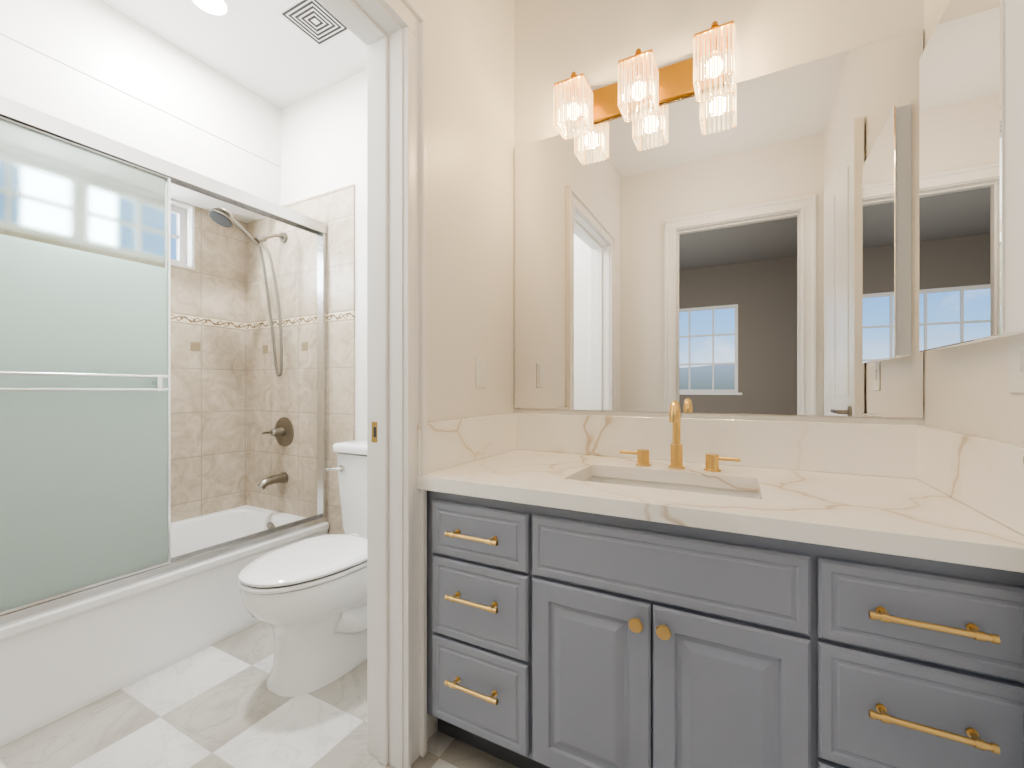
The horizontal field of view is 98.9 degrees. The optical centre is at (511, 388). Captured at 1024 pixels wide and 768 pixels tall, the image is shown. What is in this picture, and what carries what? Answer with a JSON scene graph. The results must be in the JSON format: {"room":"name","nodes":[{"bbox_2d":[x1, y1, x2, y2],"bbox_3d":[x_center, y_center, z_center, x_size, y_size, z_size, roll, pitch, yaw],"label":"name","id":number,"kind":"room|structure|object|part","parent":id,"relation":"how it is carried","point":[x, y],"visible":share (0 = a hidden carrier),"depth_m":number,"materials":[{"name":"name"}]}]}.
{"room":"bathroom","nodes":[
{"label":"bathroom","id":0,"kind":"room"},
{"bbox_2d":[0,0,280,222],"bbox_3d":[-1.879,-1.340,1.990,0.334,0.620,1.550,0,0,28],"label":"wall","id":1,"kind":"structure","parent":0,"point":[103,43],"depth_m":1.99,"materials":[{"name":"white paint"}]},
{"bbox_2d":[99,0,367,109],"bbox_3d":[-0.717,-1.690,-0.496,5.440,0.080,5.090,0,0,28],"label":"ceiling","id":2,"kind":"structure","parent":0,"point":[264,50],"depth_m":2.12,"materials":[{"name":"paint"}]},
{"bbox_2d":[188,0,232,18],"bbox_3d":[-1.292,-1.647,1.867,0.170,0.006,0.170,0,0,28],"label":"recessed light","id":3,"kind":"object","parent":2,"relation":"in","point":[221,9],"visible":1,"depth_m":1.89,"materials":[{"name":"white"}]},
{"bbox_2d":[277,0,349,46],"bbox_3d":[-0.881,-1.646,1.964,0.220,0.008,0.220,0,0,28],"label":"ceiling vent","id":4,"kind":"object","parent":2,"relation":"in","point":[316,22],"visible":0.98,"depth_m":1.96,"materials":[{"name":"white"}]},
{"bbox_2d":[0,621,518,767],"bbox_3d":[-0.670,1.120,1.200,3.450,0.060,2.050,0,0,28],"label":"floor","id":5,"kind":"structure","parent":0,"point":[219,704],"depth_m":1.41,"materials":[{"name":"tile"}]},
{"bbox_2d":[0,505,328,746],"bbox_3d":[-1.681,0.910,1.885,0.755,0.360,1.524,0,0,28],"label":"bathtub","id":6,"kind":"object","parent":5,"relation":"on","point":[59,662],"visible":0.54,"depth_m":1.62,"materials":[{"name":"white ceramic"}]},
{"bbox_2d":[0,95,327,625],"bbox_3d":[-1.391,-0.083,1.733,0.064,1.624,1.523,0,0,28],"label":"shower door frame","id":7,"kind":"structure","parent":6,"relation":"on","point":[180,175],"depth_m":1.91,"materials":[{"name":"silver metal"}]},
{"bbox_2d":[0,114,170,615],"bbox_3d":[-1.527,-0.075,1.404,0.055,1.560,0.763,0,0,28],"label":"shower door","id":8,"kind":"structure","parent":7,"relation":"attached to","point":[48,599],"depth_m":1.60,"materials":[{"name":"silver metal"}]},
{"bbox_2d":[0,117,167,268],"bbox_3d":[-1.546,-0.660,1.414,0.006,0.370,0.755,0,0,28],"label":"door glass","id":9,"kind":"object","parent":8,"relation":"attached to","point":[58,192],"visible":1,"depth_m":1.51,"materials":[{"name":"clear glass"}]},
{"bbox_2d":[0,234,167,611],"bbox_3d":[-1.546,0.110,1.414,0.006,1.170,0.755,0,0,28],"label":"door glass","id":10,"kind":"object","parent":8,"relation":"attached to","point":[83,488],"visible":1,"depth_m":1.51,"materials":[{"name":"white glass"}]},
{"bbox_3d":[-1.521,-0.020,1.406,0.046,0.064,0.705,0,0,28],"label":"shower door towelrail","id":11,"kind":"part","parent":8,"relation":"part of","materials":[{"name":"silver metal"}]},
{"bbox_2d":[238,439,366,696],"bbox_3d":[-0.718,0.673,1.813,0.504,0.833,0.765,0,0,28],"label":"toilet","id":12,"kind":"object","parent":5,"relation":"on","point":[306,599],"visible":0.54,"depth_m":1.61,"materials":[{"name":"white ceramic"}]},
{"bbox_3d":[-0.770,0.667,1.715,0.398,0.051,0.544,0,0,28],"label":"seat","id":13,"kind":"part","parent":12,"relation":"part of","materials":[{"name":"white ceramic"}]},
{"bbox_3d":[-0.826,0.375,2.046,0.092,0.032,0.035,0,0,28],"label":"handle","id":14,"kind":"part","parent":12,"relation":"part of","materials":[{"name":"silver metal"}]},
{"bbox_2d":[417,484,1023,767],"bbox_3d":[0.436,0.694,1.263,1.310,0.793,0.654,0,0,28],"label":"bathroom vanity","id":15,"kind":"object","parent":5,"relation":"on","point":[674,589],"depth_m":0.94,"materials":[{"name":"grey paint"}]},
{"bbox_2d":[417,448,1023,563],"bbox_3d":[0.439,0.277,1.268,1.310,0.040,0.642,0,0,28],"label":"countertop","id":16,"kind":"structure","parent":15,"relation":"on","point":[891,511],"depth_m":1.02,"materials":[{"name":"white stone"}]},
{"bbox_2d":[577,472,760,499],"bbox_3d":[0.425,0.364,1.246,0.554,0.158,0.334,0,0,28],"label":"sink","id":17,"kind":"object","parent":16,"relation":"in","point":[605,477],"depth_m":1.36,"materials":[{"name":"white ceramic"}]},
{"bbox_2d":[617,400,720,471],"bbox_3d":[0.495,0.147,1.403,0.313,0.218,0.110,0,0,28],"label":"faucet","id":18,"kind":"object","parent":16,"relation":"on","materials":[{"name":"gold metal"}]},
{"bbox_2d":[412,0,513,740],"bbox_3d":[-0.204,-0.280,1.592,0.124,2.740,0.680,0,0,28],"label":"wall","id":19,"kind":"structure","parent":0,"point":[470,180],"depth_m":1.56,"materials":[{"name":"white paint"}]},
{"bbox_2d":[417,413,516,475],"bbox_3d":[-0.135,0.180,1.562,0.020,0.151,0.622,0,0,28],"label":"backsplash","id":20,"kind":"structure","parent":19,"relation":"attached to","point":[459,441],"depth_m":1.50,"materials":[{"name":"white stone"}]},
{"bbox_2d":[476,356,485,386],"bbox_3d":[-0.114,-0.060,1.623,0.007,0.114,0.070,0,0,28],"label":"outlet","id":21,"kind":"object","parent":19,"relation":"attached to","point":[480,371],"visible":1,"depth_m":1.61,"materials":[{"name":"white plastic"}]},
{"bbox_2d":[281,0,923,439],"bbox_3d":[-0.217,-0.280,2.052,3.450,2.740,0.120,0,0,28],"label":"wall","id":22,"kind":"structure","parent":0,"point":[323,140],"depth_m":1.71,"materials":[{"name":"white paint"}]},
{"bbox_2d":[247,186,354,533],"bbox_3d":[-1.248,0.015,2.526,0.945,2.150,0.010,0,0,28],"label":"tile","id":23,"kind":"structure","parent":22,"relation":"attached to","point":[290,393],"depth_m":2.50,"materials":[{"name":"beige tile"}]},
{"bbox_2d":[208,207,293,489],"bbox_3d":[-1.431,-0.181,2.391,0.183,1.504,0.400,0,0,28],"label":"shower fixture set","id":24,"kind":"object","parent":23,"relation":"attached to","point":[282,432],"visible":1,"depth_m":2.47,"materials":[{"name":"silver metal"}]},
{"bbox_2d":[263,345,267,353],"bbox_3d":[-1.492,-0.235,2.649,0.050,0.050,0.002,0,0,28],"label":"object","id":25,"kind":"structure","parent":23,"relation":"attached to","point":[265,347],"depth_m":2.65,"materials":[{"name":"brown tile"}]},
{"bbox_2d":[302,342,307,350],"bbox_3d":[-1.174,-0.235,2.480,0.050,0.050,0.002,0,0,28],"label":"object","id":26,"kind":"structure","parent":23,"relation":"attached to","point":[304,344],"depth_m":2.48,"materials":[{"name":"brown tile"}]},
{"bbox_2d":[282,184,354,206],"bbox_3d":[-1.248,-1.066,2.525,0.945,0.012,0.013,0,0,28],"label":"cap","id":27,"kind":"object","parent":23,"relation":"on","point":[321,194],"visible":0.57,"depth_m":2.42,"materials":[{"name":"white tile"}]},
{"bbox_2d":[554,20,735,139],"bbox_3d":[0.449,-1.059,1.530,0.591,0.208,0.172,0,0,28],"label":"sconce","id":28,"kind":"object","parent":22,"relation":"attached to","point":[643,83],"visible":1,"depth_m":1.52,"materials":[{"name":"clear glass"}]},
{"bbox_2d":[517,413,916,479],"bbox_3d":[0.585,0.180,1.543,1.310,0.151,0.020,0,0,28],"label":"backsplash","id":29,"kind":"structure","parent":22,"relation":"attached to","point":[863,449],"depth_m":1.43,"materials":[{"name":"white stone"}]},
{"bbox_2d":[514,29,922,417],"bbox_3d":[0.589,-0.467,1.550,1.308,1.103,0.005,0,0,28],"label":"vanity mirror","id":30,"kind":"object","parent":22,"relation":"attached to","point":[750,246],"visible":0.86,"depth_m":1.46,"materials":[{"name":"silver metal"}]},
{"bbox_2d":[924,0,1023,445],"bbox_3d":[0.772,-0.280,0.365,0.120,2.740,1.930,0,0,28],"label":"wall","id":31,"kind":"structure","parent":0,"point":[966,388],"depth_m":0.99,"materials":[{"name":"white paint"}]},
{"bbox_2d":[917,425,1023,535],"bbox_3d":[1.004,0.180,0.957,0.020,0.151,0.622,0,0,28],"label":"backsplash","id":32,"kind":"structure","parent":31,"relation":"attached to","point":[987,475],"depth_m":0.91,"materials":[{"name":"white stone"}]},
{"bbox_2d":[919,0,1023,351],"bbox_3d":[1.000,-0.485,0.969,0.040,0.778,0.418,0,0,28],"label":"medicine cabinet mirror","id":33,"kind":"object","parent":31,"relation":"attached to","point":[971,174],"visible":1,"depth_m":0.89,"materials":[{"name":"white mirror"}]},
{"bbox_2d":[1009,333,1023,393],"bbox_3d":[0.931,-0.050,0.802,0.009,0.120,0.080,0,0,28],"label":"switch plate","id":34,"kind":"object","parent":31,"relation":"attached to","point":[1016,363],"visible":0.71,"depth_m":0.81,"materials":[{"name":"white plastic"}]},
{"bbox_3d":[-2.107,0.210,2.044,0.120,1.760,1.670,0,0,28],"label":"wall","id":35,"kind":"structure","parent":0,"visible":0},
{"bbox_2d":[171,198,194,269],"bbox_3d":[-2.070,-0.850,2.100,0.132,0.360,0.925,0,0,28],"label":"window","id":36,"kind":"structure","parent":35,"relation":"in","point":[185,212],"depth_m":2.47,"materials":[{"name":"white"}]},
{"bbox_2d":[171,265,246,522],"bbox_3d":[-2.024,0.210,2.062,0.010,1.760,1.540,0,0,28],"label":"wall tiles","id":37,"kind":"structure","parent":35,"relation":"attached to","point":[209,423],"depth_m":2.54,"materials":[{"name":"beige tile"}]},
{"bbox_2d":[191,342,200,350],"bbox_3d":[-1.793,-0.235,2.483,0.002,0.050,0.050,0,0,28],"label":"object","id":38,"kind":"structure","parent":37,"relation":"attached to","point":[195,346],"depth_m":2.48,"materials":[{"name":"brown tile"}]},
{"bbox_3d":[-1.787,-0.850,2.646,0.120,0.360,0.305,0,0,28],"label":"wall","id":39,"kind":"structure","parent":0,"visible":0},
{"bbox_2d":[195,206,246,280],"bbox_3d":[-1.732,-0.850,2.611,0.010,0.360,0.295,0,0,28],"label":"tile","id":40,"kind":"structure","parent":39,"relation":"attached to","point":[220,250],"depth_m":2.60,"materials":[{"name":"beige tile"}]},
{"bbox_3d":[-0.554,-1.345,0.935,0.124,0.610,0.810,0,0,28],"label":"wall","id":41,"kind":"structure","parent":0,"visible":0},
{"bbox_2d":[317,0,426,767],"bbox_3d":[-0.548,-0.008,0.931,0.170,2.196,0.942,0,0,28],"label":"trim","id":42,"kind":"structure","parent":41,"relation":"attached to","point":[391,35],"depth_m":1.27,"materials":[{"name":"white"}]}
]}

